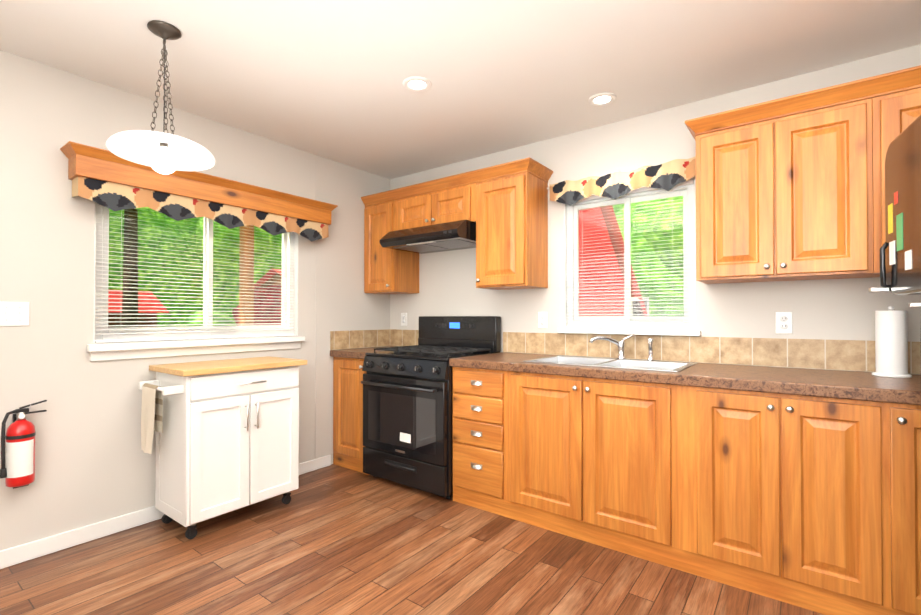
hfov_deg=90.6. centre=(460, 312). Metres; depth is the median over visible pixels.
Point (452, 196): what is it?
upper cabinet
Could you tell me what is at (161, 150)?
pendant light
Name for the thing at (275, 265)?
trees
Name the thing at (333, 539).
floor
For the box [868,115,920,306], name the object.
fridge
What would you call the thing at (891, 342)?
paper towel
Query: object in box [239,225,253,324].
porch post
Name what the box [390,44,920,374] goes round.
wall
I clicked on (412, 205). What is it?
upper cabinet
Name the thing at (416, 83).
recessed light
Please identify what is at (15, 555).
baseboard
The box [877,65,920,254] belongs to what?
upper cabinet
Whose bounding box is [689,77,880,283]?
upper cabinet
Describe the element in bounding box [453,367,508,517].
base cabinet
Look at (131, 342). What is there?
window
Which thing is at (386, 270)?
upper cabinet
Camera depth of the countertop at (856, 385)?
2.06 m
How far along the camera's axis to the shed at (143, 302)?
13.41 m
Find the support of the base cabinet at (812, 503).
on the floor
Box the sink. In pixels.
[523,355,696,371]
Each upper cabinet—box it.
[361,190,418,293]
[393,181,432,230]
[433,173,472,224]
[473,158,548,289]
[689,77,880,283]
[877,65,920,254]
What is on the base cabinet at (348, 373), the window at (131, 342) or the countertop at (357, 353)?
the countertop at (357, 353)
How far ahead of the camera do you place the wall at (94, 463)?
2.39 m
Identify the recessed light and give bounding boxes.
[403,76,431,91]
[588,92,615,105]
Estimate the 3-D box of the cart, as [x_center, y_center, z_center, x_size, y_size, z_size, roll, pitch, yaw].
[-1.394,0.756,2.713,0.466,0.905,0.804,0,-1,37]
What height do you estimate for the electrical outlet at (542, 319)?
0.116 m
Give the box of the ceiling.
[0,0,920,179]
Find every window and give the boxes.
[87,202,304,360]
[557,177,700,335]
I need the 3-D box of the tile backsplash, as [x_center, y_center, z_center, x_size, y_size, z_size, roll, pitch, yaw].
[0.829,0.217,2.648,4.178,0.150,0.659,0,-1,37]
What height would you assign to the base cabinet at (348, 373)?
0.864 m
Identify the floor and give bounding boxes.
[0,464,823,614]
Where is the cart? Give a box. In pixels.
[139,356,306,538]
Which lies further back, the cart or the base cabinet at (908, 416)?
the cart
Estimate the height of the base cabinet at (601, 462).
0.864 m
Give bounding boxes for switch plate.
[0,301,29,325]
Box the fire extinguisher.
[0,400,46,488]
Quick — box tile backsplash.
[330,329,920,374]
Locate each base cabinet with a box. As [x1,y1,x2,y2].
[333,357,368,474]
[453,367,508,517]
[509,371,688,572]
[689,386,900,614]
[897,403,920,614]
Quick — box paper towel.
[872,306,911,377]
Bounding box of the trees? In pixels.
[108,196,683,326]
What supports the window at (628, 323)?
in the wall at (836, 309)
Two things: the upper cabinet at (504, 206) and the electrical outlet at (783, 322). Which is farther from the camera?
the upper cabinet at (504, 206)
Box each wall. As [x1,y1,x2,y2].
[0,50,389,550]
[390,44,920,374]
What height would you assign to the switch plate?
0.116 m
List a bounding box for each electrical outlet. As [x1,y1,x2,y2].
[401,313,406,325]
[538,312,546,327]
[776,312,791,333]
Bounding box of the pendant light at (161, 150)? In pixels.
[106,20,215,170]
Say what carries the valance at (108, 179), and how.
attached to the wall at (94, 463)
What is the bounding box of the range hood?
[380,220,475,253]
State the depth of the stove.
3.12 m
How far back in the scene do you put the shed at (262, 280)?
15.63 m
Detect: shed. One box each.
[108,289,169,327]
[232,284,281,325]
[254,268,281,286]
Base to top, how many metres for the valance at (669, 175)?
0.184 m
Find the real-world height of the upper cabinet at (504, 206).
0.808 m
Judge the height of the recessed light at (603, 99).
0.008 m
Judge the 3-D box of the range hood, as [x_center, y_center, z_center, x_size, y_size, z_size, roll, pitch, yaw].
[-0.181,-0.574,3.518,0.760,0.137,0.492,0,-1,37]
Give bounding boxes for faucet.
[589,334,653,360]
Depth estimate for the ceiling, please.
2.20 m
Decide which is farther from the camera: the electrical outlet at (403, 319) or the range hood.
the electrical outlet at (403, 319)
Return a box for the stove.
[361,316,500,498]
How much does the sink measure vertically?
0.170 m
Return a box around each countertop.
[330,346,399,358]
[449,352,920,404]
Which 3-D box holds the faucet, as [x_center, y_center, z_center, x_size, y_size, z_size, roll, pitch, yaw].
[0.967,0.209,2.737,0.347,0.155,0.168,0,-1,37]
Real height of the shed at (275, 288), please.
2.485 m
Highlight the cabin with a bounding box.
[579,205,648,315]
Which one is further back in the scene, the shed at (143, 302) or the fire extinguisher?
the shed at (143, 302)
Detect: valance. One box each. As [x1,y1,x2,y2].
[60,141,337,241]
[547,156,695,205]
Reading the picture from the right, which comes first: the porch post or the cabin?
the cabin

